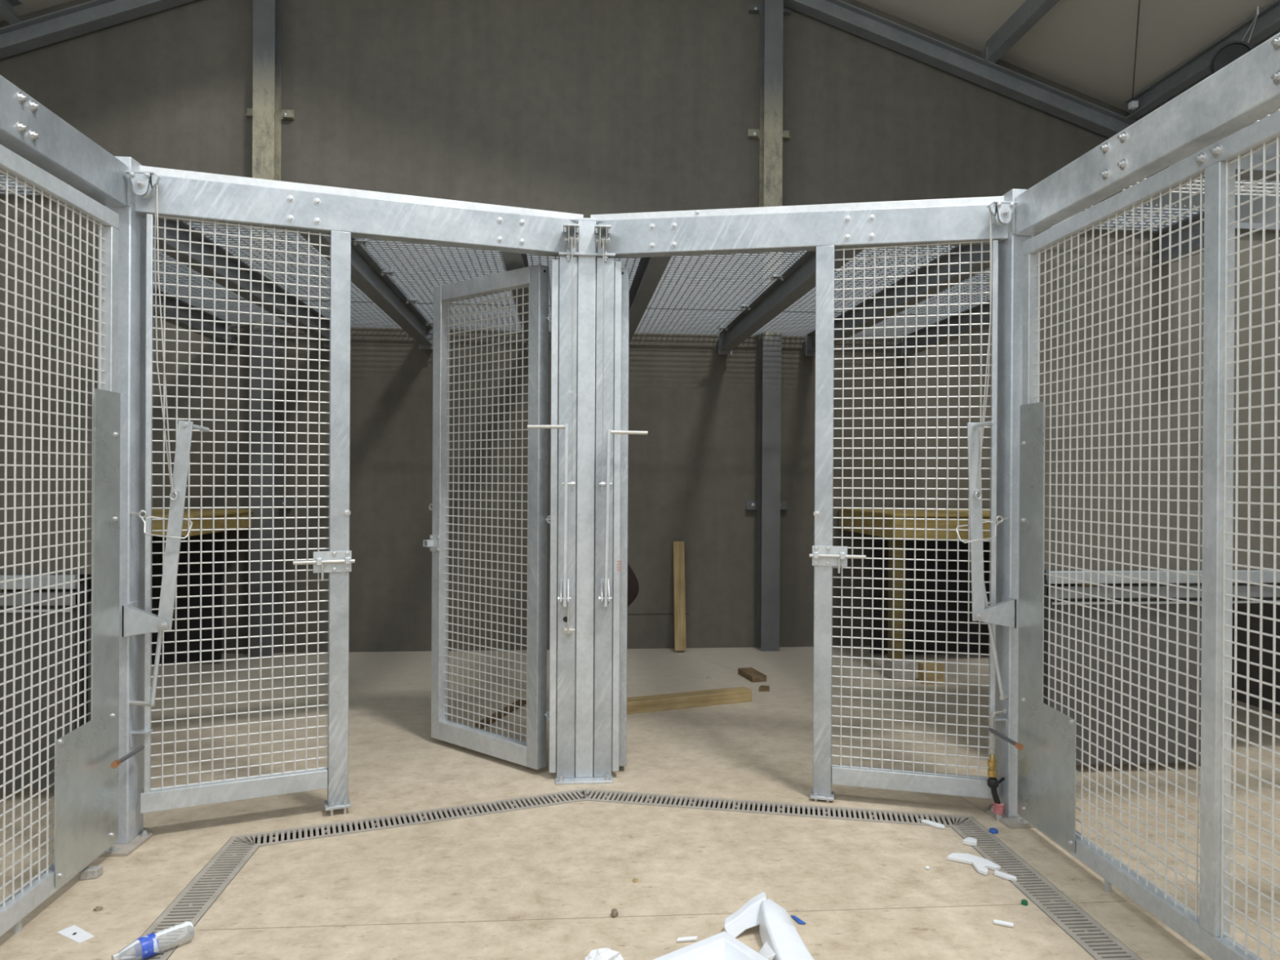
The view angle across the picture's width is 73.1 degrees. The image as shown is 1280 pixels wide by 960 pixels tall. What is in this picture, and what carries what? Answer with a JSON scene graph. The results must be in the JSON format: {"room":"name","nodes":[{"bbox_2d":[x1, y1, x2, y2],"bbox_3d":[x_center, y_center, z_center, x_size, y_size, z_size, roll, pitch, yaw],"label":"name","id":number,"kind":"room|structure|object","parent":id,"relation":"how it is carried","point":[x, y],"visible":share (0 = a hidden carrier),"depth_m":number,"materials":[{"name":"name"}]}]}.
{"room":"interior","nodes":[
{"label":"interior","id":0,"kind":"room"},
{"bbox_2d":[0,0,1130,653],"bbox_3d":[-0.949,-1.931,7.597,11.000,6.824,0.150,0,0,-5],"label":"wall","id":1,"kind":"structure","parent":0,"point":[586,108],"depth_m":7.54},
{"bbox_2d":[153,287,235,345],"bbox_3d":[-3.303,-1.208,5.420,0.120,0.190,3.780,0,0,-5],"label":"joist","id":2,"kind":"object","parent":1,"relation":"attached to","point":[170,301],"visible":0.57,"depth_m":6.57,"materials":[{"name":"metal"}]},
{"bbox_2d":[153,218,329,347],"bbox_3d":[-2.436,-1.204,5.496,0.120,0.190,3.780,0,0,-5],"label":"roof beam","id":3,"kind":"structure","parent":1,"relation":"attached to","point":[170,233],"depth_m":5.10,"materials":[{"name":"metal"}]},
{"bbox_2d":[0,172,292,325],"bbox_3d":[-2.868,-1.296,5.450,0.860,0.060,3.765,0,0,-5],"label":"roof mesh","id":4,"kind":"structure","parent":3,"relation":"on","point":[207,304],"depth_m":6.05,"materials":[{"name":"metal"}]},
{"bbox_2d":[298,232,433,349],"bbox_3d":[-1.662,-1.200,5.660,0.120,0.190,3.588,0,0,-5],"label":"joist","id":5,"kind":"object","parent":1,"relation":"attached to","point":[382,291],"visible":0.68,"depth_m":5.52,"materials":[{"name":"metal"}]},
{"bbox_2d":[184,221,401,328],"bbox_3d":[-2.044,-1.292,5.523,0.775,0.060,3.765,0,0,-5],"label":"roof mesh","id":6,"kind":"structure","parent":5,"relation":"on","point":[365,313],"depth_m":5.34,"materials":[{"name":"metal"}]},
{"bbox_2d":[351,237,522,330],"bbox_3d":[-1.212,-1.287,5.688,0.892,0.060,3.580,0,0,-5],"label":"roof mesh","id":7,"kind":"structure","parent":5,"relation":"on","point":[412,277],"depth_m":5.42,"materials":[{"name":"metal"}]},
{"bbox_2d":[501,251,528,351],"bbox_3d":[-0.779,-1.195,5.895,0.120,0.190,3.273,0,0,-5],"label":"joist","id":8,"kind":"object","parent":1,"relation":"attached to","point":[512,261],"visible":0.32,"depth_m":5.14,"materials":[{"name":"metal"}]},
{"bbox_2d":[526,218,640,331],"bbox_3d":[-0.404,-1.295,5.915,0.740,0.018,3.270,0,0,-5],"label":"roof mesh","id":9,"kind":"structure","parent":8,"relation":"on","point":[633,268],"depth_m":5.15,"materials":[{"name":"metal"}]},
{"bbox_2d":[628,256,671,344],"bbox_3d":[-0.032,-1.191,5.960,0.120,0.190,3.273,0,0,-5],"label":"joist","id":10,"kind":"object","parent":1,"relation":"attached to","point":[649,273],"visible":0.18,"depth_m":5.23,"materials":[{"name":"metal"}]},
{"bbox_2d":[627,613,688,614],"bbox_3d":[0.036,1.183,7.614,0.800,0.006,0.002,0,0,-5],"label":"trim","id":11,"kind":"structure","parent":1,"relation":"attached to","point":[628,614],"depth_m":7.62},
{"bbox_2d":[716,248,863,355],"bbox_3d":[0.888,-1.186,5.881,0.120,0.190,3.591,0,0,-5],"label":"joist","id":12,"kind":"object","parent":1,"relation":"attached to","point":[800,277],"visible":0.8,"depth_m":5.69,"materials":[{"name":"metal"}]},
{"bbox_2d":[635,251,805,334],"bbox_3d":[0.436,-1.278,5.832,0.900,0.060,3.581,0,0,-5],"label":"roof mesh","id":13,"kind":"structure","parent":12,"relation":"on","point":[659,320],"depth_m":5.91,"materials":[{"name":"metal"}]},
{"bbox_2d":[751,244,957,336],"bbox_3d":[1.284,-1.273,5.814,0.765,0.060,3.765,0,0,-5],"label":"roof mesh","id":14,"kind":"structure","parent":12,"relation":"on","point":[802,322],"depth_m":5.79,"materials":[{"name":"metal"}]},
{"bbox_2d":[802,233,1039,355],"bbox_3d":[1.668,-1.181,5.855,0.120,0.190,3.780,0,0,-5],"label":"roof beam","id":15,"kind":"structure","parent":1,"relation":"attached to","point":[809,345],"depth_m":5.41,"materials":[{"name":"metal"}]},
{"bbox_2d":[849,202,1204,338],"bbox_3d":[2.103,-1.269,5.885,0.860,0.060,3.765,0,0,-5],"label":"roof mesh","id":16,"kind":"structure","parent":15,"relation":"on","point":[911,311],"depth_m":6.12,"materials":[{"name":"metal"}]},
{"bbox_2d":[896,210,1204,358],"bbox_3d":[2.535,-1.177,5.931,0.120,0.190,3.780,0,0,-5],"label":"joist","id":17,"kind":"object","parent":1,"relation":"attached to","point":[964,319],"visible":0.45,"depth_m":6.42,"materials":[{"name":"metal"}]},
{"bbox_2d":[0,0,1276,112],"bbox_3d":[-0.797,-4.364,6.008,11.200,2.112,3.330,0,0,-5],"label":"ceiling","id":18,"kind":"structure","parent":0,"point":[1087,47],"depth_m":7.26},
{"bbox_2d":[1131,0,1140,101],"bbox_3d":[3.918,-3.575,6.749,0.068,0.456,2.010,0,0,24],"label":"wire","id":19,"kind":"object","parent":18,"relation":"attached to","point":[1139,0],"visible":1,"depth_m":7.07,"materials":[{"name":"black plastic"}]},
{"bbox_2d":[1124,0,1279,119],"bbox_3d":[4.575,-3.342,6.325,0.100,0.155,3.020,0,0,-5],"label":"beam","id":20,"kind":"structure","parent":18,"relation":"attached to","point":[1268,20],"depth_m":6.98,"materials":[{"name":"grey metal"}]},
{"bbox_2d":[1128,100,1138,110],"bbox_3d":[4.369,-3.319,7.652,0.060,0.060,0.060,0,0,-5],"label":"sensor box","id":21,"kind":"object","parent":20,"relation":"attached to","point":[1133,104],"visible":1,"depth_m":7.62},
{"bbox_2d":[1209,6,1258,74],"bbox_3d":[4.340,-3.185,6.316,0.274,0.564,0.272,0,0,42],"label":"hanging lamp","id":22,"kind":"object","parent":20,"relation":"hanging from","point":[1230,51],"visible":0.64,"depth_m":6.27,"materials":[{"name":"black plastic"}]},
{"bbox_2d":[0,645,1279,959],"bbox_3d":[-0.426,1.495,1.397,11.200,0.001,12.350,0,0,-5],"label":"floor","id":23,"kind":"structure","parent":0,"point":[571,860],"depth_m":3.57,"materials":[{"name":"beige concrete"}]},
{"bbox_2d":[0,181,98,791],"bbox_3d":[-3.949,0.056,3.894,3.000,2.830,0.175,0,0,-5],"label":"wall","id":24,"kind":"structure","parent":23,"relation":"on","point":[11,283],"depth_m":3.96,"materials":[{"name":"concrete"}]},
{"bbox_2d":[0,144,119,936],"bbox_3d":[-1.962,0.220,2.100,0.073,2.530,2.625,0,0,-5],"label":"mesh fence","id":25,"kind":"object","parent":23,"relation":"on","point":[22,901],"visible":0.64,"depth_m":2.98,"materials":[{"name":"metal"}]},
{"bbox_2d":[54,388,120,887],"bbox_3d":[-2.036,0.541,3.204,0.012,1.767,0.420,0,0,-5],"label":"plate","id":26,"kind":"object","parent":25,"relation":"attached to","point":[86,784],"visible":1,"depth_m":3.27,"materials":[{"name":"metal"}]},
{"bbox_2d":[57,924,93,943],"bbox_3d":[-1.841,1.483,2.824,0.134,0.002,0.054,0,0,29],"label":"paper card","id":27,"kind":"object","parent":23,"relation":"on","point":[75,933],"visible":1,"depth_m":2.82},
{"bbox_2d":[80,865,102,879],"bbox_3d":[-2.046,1.465,3.223,0.059,0.035,0.049,0,0,-5],"label":"chip","id":28,"kind":"object","parent":23,"relation":"on","point":[90,872],"visible":0.94,"depth_m":3.21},
{"bbox_2d":[93,906,102,911],"bbox_3d":[-1.870,1.479,2.983,0.031,0.011,0.023,0,0,-5],"label":"crumb","id":29,"kind":"object","parent":23,"relation":"on","point":[97,908],"visible":1,"depth_m":2.98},
{"bbox_2d":[98,155,152,857],"bbox_3d":[-2.113,0.091,3.520,0.200,2.782,0.250,0,0,-5],"label":"post","id":30,"kind":"object","parent":23,"relation":"on","point":[132,834],"visible":0.69,"depth_m":3.50,"materials":[{"name":"metal"}]},
{"bbox_2d":[0,75,126,206],"bbox_3d":[-1.970,-1.178,2.049,0.111,0.170,2.850,0,0,-5],"label":"beam","id":31,"kind":"structure","parent":30,"relation":"attached to","point":[28,129],"depth_m":3.01,"materials":[{"name":"metal"}]},
{"bbox_2d":[110,745,144,768],"bbox_3d":[-2.010,1.085,3.393,0.026,0.025,0.215,0,0,-5],"label":"pipe stub","id":32,"kind":"object","parent":30,"relation":"attached to","point":[116,763],"visible":1,"depth_m":3.36,"materials":[{"name":"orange metal"}]},
{"bbox_2d":[129,728,152,747],"bbox_3d":[-2.031,1.052,3.519,0.070,0.061,0.040,0,0,-5],"label":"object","id":33,"kind":"object","parent":30,"relation":"attached to","point":[132,734],"visible":1,"depth_m":3.51,"materials":[{"name":"metal"}]},
{"bbox_2d":[124,170,160,198],"bbox_3d":[-1.987,-1.178,3.461,0.123,0.098,0.093,0,0,-5],"label":"pulley","id":34,"kind":"object","parent":30,"relation":"attached to","point":[144,183],"visible":1,"depth_m":3.44,"materials":[{"name":"metal"}]},
{"bbox_2d":[154,186,171,489],"bbox_3d":[-1.909,-0.572,3.454,0.099,1.250,0.020,0,0,21],"label":"cable","id":35,"kind":"object","parent":34,"relation":"hanging from","point":[155,187],"visible":1,"depth_m":3.45,"materials":[{"name":"metal"}]},
{"bbox_2d":[130,510,192,538],"bbox_3d":[-1.935,0.178,3.454,0.262,0.113,0.084,0,0,3],"label":"lever keeper","id":36,"kind":"object","parent":30,"relation":"attached to","point":[141,511],"visible":1,"depth_m":3.45,"materials":[{"name":"silver metal"}]},
{"bbox_2d":[121,420,209,706],"bbox_3d":[-1.938,0.336,3.531,0.270,1.152,0.220,0,0,-5],"label":"lever","id":37,"kind":"object","parent":30,"relation":"attached to","point":[135,621],"visible":1,"depth_m":3.46,"materials":[{"name":"metal"}]},
{"bbox_2d":[155,185,173,496],"bbox_3d":[-1.902,-0.577,3.447,0.099,1.280,0.022,0,0,20],"label":"cable","id":38,"kind":"object","parent":37,"relation":"attached to","point":[156,185],"visible":1,"depth_m":3.44,"materials":[{"name":"metal"}]},
{"bbox_2d":[134,165,583,257],"bbox_3d":[-1.179,-1.213,3.948,1.955,0.251,0.094,0,0,-24],"label":"header beam","id":39,"kind":"structure","parent":30,"relation":"attached to","point":[186,194],"depth_m":3.87,"materials":[{"name":"metal"}]},
{"bbox_2d":[0,508,253,662],"bbox_3d":[-4.270,0.853,6.554,2.232,1.222,1.322,0,0,-5],"label":"bench","id":40,"kind":"object","parent":23,"relation":"on","point":[193,513],"visible":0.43,"depth_m":6.87,"materials":[{"name":"brown wood"}]},
{"bbox_2d":[124,836,258,959],"bbox_3d":[-1.471,1.492,1.945,0.143,0.010,3.325,0,0,-5],"label":"drain grate","id":41,"kind":"object","parent":23,"relation":"in","point":[197,898],"visible":0.9,"depth_m":3.10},
{"bbox_2d":[111,920,194,959],"bbox_3d":[-1.525,1.454,2.706,0.066,0.066,0.228,0,0,40],"label":"water bottle","id":42,"kind":"object","parent":41,"relation":"on","point":[146,946],"visible":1,"depth_m":2.68,"materials":[{"name":"clear plastic"}]},
{"bbox_2d":[140,213,355,816],"bbox_3d":[-1.665,0.188,3.715,0.830,2.592,0.101,0,0,-24],"label":"gate","id":43,"kind":"object","parent":23,"relation":"on","point":[338,561],"visible":0.99,"depth_m":3.74,"materials":[{"name":"metal"}]},
{"bbox_2d":[244,0,293,657],"bbox_3d":[-3.132,-1.383,7.240,0.385,5.704,0.176,0,0,-5],"label":"steel column","id":44,"kind":"structure","parent":23,"relation":"on","point":[266,113],"depth_m":7.15,"materials":[{"name":"metal"}]},
{"bbox_2d":[0,0,195,59],"bbox_3d":[-3.681,-4.111,7.175,5.420,2.153,0.130,0,0,-5],"label":"rafter","id":45,"kind":"object","parent":44,"relation":"attached to","point":[84,18],"visible":1,"depth_m":7.08,"materials":[{"name":"grey metal"}]},
{"bbox_2d":[0,0,22,24],"bbox_3d":[-4.931,-3.774,5.533,0.087,0.192,3.100,0,0,-5],"label":"purlin","id":46,"kind":"object","parent":45,"relation":"attached to","point":[6,12],"visible":1,"depth_m":6.93,"materials":[{"name":"grey metal"}]},
{"bbox_2d":[233,788,585,847],"bbox_3d":[-0.955,1.491,3.816,1.539,0.010,0.142,0,0,-22],"label":"drain grate","id":47,"kind":"object","parent":23,"relation":"on","point":[572,794],"visible":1,"depth_m":3.81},
{"bbox_2d":[475,698,526,728],"bbox_3d":[-0.868,1.470,5.454,0.050,0.030,0.620,0,0,18],"label":"timber beam","id":48,"kind":"structure","parent":23,"relation":"on","point":[523,701],"depth_m":5.38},
{"bbox_2d":[549,217,622,784],"bbox_3d":[-0.270,0.095,4.315,0.352,2.792,0.168,0,0,-5],"label":"post","id":49,"kind":"object","parent":23,"relation":"on","point":[594,667],"visible":0.96,"depth_m":4.29,"materials":[{"name":"metal"}]},
{"bbox_2d":[422,264,551,769],"bbox_3d":[-0.844,0.184,4.628,0.976,2.545,0.113,0,0,39],"label":"gate","id":50,"kind":"object","parent":49,"relation":"attached to","point":[531,753],"visible":0.94,"depth_m":4.61,"materials":[{"name":"metal"}]},
{"bbox_2d":[422,539,433,546],"bbox_3d":[-1.192,0.356,4.862,0.040,0.037,0.039,0,0,39],"label":"latch","id":51,"kind":"object","parent":50,"relation":"attached to","point":[426,543],"depth_m":4.86,"materials":[{"name":"metal"}]},
{"bbox_2d":[527,423,575,607],"bbox_3d":[-0.434,0.178,4.226,0.234,0.900,0.097,0,0,-5],"label":"lever","id":52,"kind":"object","parent":49,"relation":"attached to","point":[564,598],"visible":1,"depth_m":4.18,"materials":[{"name":"metal"}]},
{"bbox_2d":[563,223,579,248],"bbox_3d":[-0.336,-1.181,4.224,0.078,0.103,0.137,0,0,-5],"label":"pulley","id":53,"kind":"object","parent":49,"relation":"attached to","point":[573,228],"visible":0.98,"depth_m":4.18,"materials":[{"name":"metal"}]},
{"bbox_2d":[571,238,573,475],"bbox_3d":[-0.330,-0.580,4.194,0.006,1.180,0.032,0,0,13],"label":"cable","id":54,"kind":"object","parent":53,"relation":"hanging from","point":[571,238],"visible":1,"depth_m":4.20,"materials":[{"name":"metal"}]},
{"bbox_2d":[594,224,611,248],"bbox_3d":[-0.185,-1.180,4.237,0.078,0.103,0.137,0,0,-5],"label":"pulley","id":55,"kind":"object","parent":49,"relation":"attached to","point":[600,229],"visible":0.98,"depth_m":4.20,"materials":[{"name":"metal"}]},
{"bbox_2d":[602,239,604,475],"bbox_3d":[-0.180,-0.579,4.207,0.007,1.180,0.031,0,0,4],"label":"cable","id":56,"kind":"object","parent":55,"relation":"hanging from","point":[602,239],"visible":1,"depth_m":4.21,"materials":[{"name":"metal"}]},
{"bbox_2d":[598,429,648,606],"bbox_3d":[-0.085,0.192,4.257,0.236,0.876,0.097,0,0,-5],"label":"lever","id":57,"kind":"object","parent":49,"relation":"attached to","point":[604,597],"visible":1,"depth_m":4.20,"materials":[{"name":"metal"}]},
{"bbox_2d":[618,267,629,766],"bbox_3d":[-0.102,0.188,4.843,0.113,2.545,0.977,0,0,-4],"label":"gate","id":58,"kind":"object","parent":49,"relation":"attached to","point":[625,271],"visible":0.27,"depth_m":4.41,"materials":[{"name":"metal"}]},
{"bbox_2d":[627,563,639,607],"bbox_3d":[-0.084,0.611,4.946,0.157,0.300,0.175,0,0,-5],"label":"cloth bundle","id":59,"kind":"object","parent":58,"relation":"hanging from","point":[633,583],"visible":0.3,"depth_m":4.89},
{"bbox_2d":[585,947,623,959],"bbox_3d":[-0.115,1.470,2.658,0.128,0.050,0.089,0,0,-5],"label":"lump","id":60,"kind":"object","parent":23,"relation":"on","point":[606,953],"visible":1,"depth_m":2.65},
{"bbox_2d":[198,903,1021,930],"bbox_3d":[-0.045,1.494,2.956,2.830,0.001,0.004,0,0,-4],"label":"trim","id":61,"kind":"structure","parent":23,"relation":"on","point":[1019,904],"depth_m":2.95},
{"bbox_2d":[611,908,617,917],"bbox_3d":[-0.087,1.482,2.960,0.025,0.024,0.032,0,0,-5],"label":"crumb","id":62,"kind":"object","parent":23,"relation":"on","point":[614,912],"visible":1,"depth_m":2.95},
{"bbox_2d":[125,792,1139,957],"bbox_3d":[0.016,1.541,2.302,3.191,0.090,3.777,0,0,-5],"label":"trim","id":63,"kind":"structure","parent":23,"relation":"attached to","point":[717,803],"depth_m":3.93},
{"bbox_2d":[632,878,638,883],"bbox_3d":[-0.018,1.488,3.215,0.020,0.012,0.020,0,0,-27],"label":"crumb","id":64,"kind":"object","parent":23,"relation":"on","point":[634,880],"visible":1,"depth_m":3.21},
{"bbox_2d":[574,686,751,719],"bbox_3d":[0.108,1.452,5.624,1.350,0.078,0.110,0,0,-22],"label":"timber beam","id":65,"kind":"structure","parent":23,"relation":"on","point":[637,704],"depth_m":5.66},
{"bbox_2d":[672,541,686,650],"bbox_3d":[0.344,1.010,7.541,0.097,0.939,0.199,0,0,-5],"label":"plank","id":66,"kind":"object","parent":23,"relation":"on","point":[678,553],"visible":1,"depth_m":7.52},
{"bbox_2d":[676,936,697,942],"bbox_3d":[0.152,1.489,2.802,0.072,0.010,0.015,0,0,-9],"label":"scrap","id":67,"kind":"object","parent":23,"relation":"on","point":[689,938],"visible":1,"depth_m":2.80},
{"bbox_2d":[653,931,768,959],"bbox_3d":[0.163,1.454,2.436,0.484,0.085,0.324,0,0,-36],"label":"tray","id":68,"kind":"object","parent":23,"relation":"on","point":[722,945],"visible":1,"depth_m":2.61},
{"bbox_2d":[737,667,766,682],"bbox_3d":[0.846,1.470,6.525,0.115,0.045,0.290,0,0,-15],"label":"wood offcut","id":69,"kind":"object","parent":23,"relation":"on","point":[751,674],"visible":1,"depth_m":6.45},
{"bbox_2d":[759,684,769,691],"bbox_3d":[0.881,1.479,6.123,0.069,0.030,0.067,0,0,15],"label":"chip","id":70,"kind":"object","parent":23,"relation":"on","point":[762,688],"visible":1,"depth_m":6.10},
{"bbox_2d":[746,0,791,651],"bbox_3d":[1.144,-1.381,7.613,0.374,5.748,0.176,0,0,-5],"label":"steel column","id":71,"kind":"structure","parent":23,"relation":"on","point":[771,135],"depth_m":7.53,"materials":[{"name":"metal"}]},
{"bbox_2d":[783,0,1136,137],"bbox_3d":[1.778,-4.121,7.652,5.540,2.075,0.130,0,0,-5],"label":"rafter","id":72,"kind":"object","parent":71,"relation":"on","point":[839,14],"visible":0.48,"depth_m":7.74,"materials":[{"name":"grey metal"}]},
{"bbox_2d":[980,0,1059,64],"bbox_3d":[3.248,-3.809,6.248,0.087,0.191,3.100,0,0,-5],"label":"purlin","id":73,"kind":"object","parent":72,"relation":"attached to","point":[1031,11],"visible":0.96,"depth_m":7.24,"materials":[{"name":"grey metal"}]},
{"bbox_2d":[724,892,814,959],"bbox_3d":[0.408,1.441,2.745,0.225,0.112,0.364,0,0,-13],"label":"packaging corner","id":74,"kind":"object","parent":23,"relation":"on","point":[780,939],"visible":0.92,"depth_m":2.77,"materials":[{"name":"white plastic"}]},
{"bbox_2d":[584,788,970,827],"bbox_3d":[0.593,1.500,3.942,1.775,0.010,0.142,0,0,10],"label":"drain grate","id":75,"kind":"object","parent":23,"relation":"on","point":[587,791],"visible":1,"depth_m":3.94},
{"bbox_2d":[791,915,805,924],"bbox_3d":[0.534,1.493,2.932,0.018,0.006,0.065,0,0,-31],"label":"plastic offcut","id":76,"kind":"object","parent":23,"relation":"on","point":[797,920],"visible":1,"depth_m":2.92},
{"bbox_2d":[808,240,998,802],"bbox_3d":[1.203,0.204,3.966,0.830,2.592,0.101,0,0,14],"label":"gate","id":77,"kind":"object","parent":23,"relation":"on","point":[826,557],"visible":0.94,"depth_m":3.99,"materials":[{"name":"metal"}]},
{"bbox_2d":[917,662,944,684],"bbox_3d":[2.154,1.428,6.395,0.160,0.145,0.100,0,0,-5],"label":"block","id":78,"kind":"object","parent":23,"relation":"on","point":[930,677],"visible":0.71,"depth_m":6.35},
{"bbox_2d":[920,819,945,828],"bbox_3d":[1.272,1.493,3.747,0.107,0.012,0.033,0,0,42],"label":"scrap","id":79,"kind":"object","parent":23,"relation":"on","point":[933,824],"visible":1,"depth_m":3.74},
{"bbox_2d":[838,508,1095,681],"bbox_3d":[3.105,0.882,7.195,2.562,1.245,1.330,0,0,-5],"label":"bench","id":80,"kind":"object","parent":23,"relation":"on","point":[847,513],"visible":0.39,"depth_m":7.38,"materials":[{"name":"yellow wood"}]},
{"bbox_2d":[946,853,1000,875],"bbox_3d":[1.302,1.492,3.371,0.105,0.016,0.180,0,0,-36],"label":"scrap","id":81,"kind":"object","parent":23,"relation":"on","point":[981,865],"visible":0.99,"depth_m":3.37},
{"bbox_2d":[989,827,998,834],"bbox_3d":[1.507,1.495,3.684,0.036,0.013,0.036,0,0,-5],"label":"cap","id":82,"kind":"object","parent":23,"relation":"on","point":[993,830],"visible":1,"depth_m":3.67,"materials":[{"name":"blue plastic"}]},
{"bbox_2d":[993,919,1013,927],"bbox_3d":[1.226,1.495,2.914,0.064,0.010,0.018,0,0,24],"label":"scrap","id":83,"kind":"object","parent":23,"relation":"on","point":[995,921],"visible":1,"depth_m":2.91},
{"bbox_2d":[994,869,1017,881],"bbox_3d":[1.377,1.493,3.258,0.027,0.014,0.088,0,0,-45],"label":"scrap","id":84,"kind":"object","parent":23,"relation":"on","point":[1003,875],"visible":1,"depth_m":3.25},
{"bbox_2d":[986,188,1035,828],"bbox_3d":[1.679,0.112,3.851,0.200,2.782,0.250,0,0,-5],"label":"post","id":85,"kind":"object","parent":23,"relation":"on","point":[1010,308],"visible":0.58,"depth_m":3.82,"materials":[{"name":"metal"}]},
{"bbox_2d":[590,195,1008,258],"bbox_3d":[0.700,-1.203,4.112,1.955,0.251,0.094,0,0,14],"label":"header beam","id":86,"kind":"structure","parent":85,"relation":"attached to","point":[802,228],"depth_m":4.07,"materials":[{"name":"metal"}]},
{"bbox_2d":[955,515,1008,543],"bbox_3d":[1.510,0.214,3.756,0.271,0.118,0.083,0,0,-13],"label":"lever keeper","id":87,"kind":"object","parent":85,"relation":"attached to","point":[997,517],"visible":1,"depth_m":3.74,"materials":[{"name":"silver metal"}]},
{"bbox_2d":[967,420,1017,700],"bbox_3d":[1.544,0.357,3.730,0.276,1.212,0.164,0,0,-29],"label":"lever","id":88,"kind":"object","parent":85,"relation":"attached to","point":[1004,613],"visible":1,"depth_m":3.75,"materials":[{"name":"metal"}]},
{"bbox_2d":[978,213,991,493],"bbox_3d":[1.504,-0.568,3.745,0.079,1.260,0.022,0,0,-38],"label":"cable","id":89,"kind":"object","parent":88,"relation":"attached to","point":[990,213],"visible":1,"depth_m":3.74,"materials":[{"name":"metal"}]},
{"bbox_2d":[986,708,1007,821],"bbox_3d":[1.582,1.260,3.817,0.095,0.488,0.052,0,0,-16],"label":"hose","id":90,"kind":"object","parent":85,"relation":"attached to","point":[993,783],"visible":1,"depth_m":3.80,"materials":[{"name":"metal"}]},
{"bbox_2d":[995,813,1003,821],"bbox_3d":[1.587,1.486,3.816,0.032,0.036,0.030,0,0,-5],"label":"socket","id":91,"kind":"object","parent":90,"relation":"attached to","point":[997,815],"depth_m":3.80,"materials":[{"name":"metal"}]},
{"bbox_2d":[988,728,1023,750],"bbox_3d":[1.567,1.110,3.706,0.025,0.034,0.217,0,0,-12],"label":"handle","id":92,"kind":"object","parent":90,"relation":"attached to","point":[1018,745],"visible":1,"depth_m":3.68,"materials":[{"name":"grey metal"}]},
{"bbox_2d":[987,716,1007,733],"bbox_3d":[1.588,1.087,3.835,0.070,0.061,0.040,0,0,-5],"label":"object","id":93,"kind":"object","parent":85,"relation":"attached to","point":[1004,721],"visible":1,"depth_m":3.83,"materials":[{"name":"metal"}]},
{"bbox_2d":[986,200,1018,226],"bbox_3d":[1.579,-1.159,3.773,0.123,0.098,0.093,0,0,-5],"label":"pulley","id":94,"kind":"object","parent":85,"relation":"attached to","point":[1002,211],"visible":1,"depth_m":3.75,"materials":[{"name":"metal"}]},
{"bbox_2d":[977,214,992,488],"bbox_3d":[1.500,-0.563,3.753,0.092,1.230,0.017,0,0,-33],"label":"cable","id":95,"kind":"object","parent":94,"relation":"hanging from","point":[991,215],"visible":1,"depth_m":3.75,"materials":[{"name":"metal"}]},
{"bbox_2d":[1040,211,1081,232],"bbox_3d":[1.857,-1.212,3.904,0.245,0.170,0.080,0,0,-5],"label":"beam","id":96,"kind":"structure","parent":85,"relation":"attached to","point":[1080,211],"depth_m":3.87,"materials":[{"name":"metal"}]},
{"bbox_2d":[1015,32,1279,235],"bbox_3d":[1.808,-1.157,2.379,0.111,0.170,2.850,0,0,-5],"label":"beam","id":97,"kind":"structure","parent":85,"relation":"attached to","point":[1246,91],"depth_m":2.87,"materials":[{"name":"metal"}]},
{"bbox_2d":[1121,109,1279,196],"bbox_3d":[3.097,-1.199,2.602,2.400,0.183,2.650,0,0,-5],"label":"roof mesh","id":98,"kind":"structure","parent":97,"relation":"attached to","point":[1270,166],"depth_m":3.11,"materials":[{"name":"metal"}]},
{"bbox_2d":[1021,899,1027,906],"bbox_3d":[1.361,1.495,3.059,0.021,0.014,0.022,0,0,-5],"label":"cap","id":99,"kind":"object","parent":23,"relation":"on","point":[1024,902],"visible":1,"depth_m":3.05,"materials":[{"name":"green plastic"}]},
{"bbox_2d":[951,816,1142,959],"bbox_3d":[1.543,1.508,2.199,0.142,0.010,3.307,0,0,-5],"label":"drain grate","id":100,"kind":"object","parent":23,"relation":"in","point":[1090,935],"visible":0.97,"depth_m":3.10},
{"bbox_2d":[962,836,977,845],"bbox_3d":[1.364,1.491,3.560,0.052,0.018,0.049,0,0,40],"label":"scrap","id":101,"kind":"object","parent":100,"relation":"on","point":[969,841],"visible":1,"depth_m":3.55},
{"bbox_2d":[1080,901,1124,902],"bbox_3d":[1.651,1.503,3.078,0.170,0.001,0.004,0,0,-4],"label":"trim","id":102,"kind":"structure","parent":23,"relation":"on","point":[1105,901],"depth_m":3.08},
{"bbox_2d":[1019,110,1279,959],"bbox_3d":[1.775,0.241,2.427,0.073,2.530,2.625,0,0,-5],"label":"mesh fence","id":103,"kind":"object","parent":23,"relation":"on","point":[1209,931],"visible":0.89,"depth_m":2.74,"materials":[{"name":"metal"}]},
{"bbox_2d":[1017,401,1075,853],"bbox_3d":[1.653,0.561,3.527,0.012,1.767,0.420,0,0,-5],"label":"plate","id":104,"kind":"object","parent":103,"relation":"attached to","point":[1046,781],"visible":1,"depth_m":3.60,"materials":[{"name":"metal"}]},
{"bbox_2d":[1039,217,1279,764],"bbox_3d":[3.423,0.096,4.538,3.000,2.830,0.175,0,0,-5],"label":"wall","id":105,"kind":"structure","parent":23,"relation":"on","point":[1270,232],"depth_m":4.43,"materials":[{"name":"grey concrete"}]},
{"bbox_2d":[1100,569,1279,714],"bbox_3d":[4.101,0.137,6.311,0.060,2.750,3.260,0,0,-5],"label":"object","id":106,"kind":"structure","parent":23,"relation":"on","point":[1268,608],"depth_m":5.77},
{"bbox_2d":[1130,29,1279,223],"bbox_3d":[5.129,-0.929,2.017,0.150,4.908,12.330,0,0,-5],"label":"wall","id":107,"kind":"structure","parent":0,"point":[1270,201],"depth_m":6.68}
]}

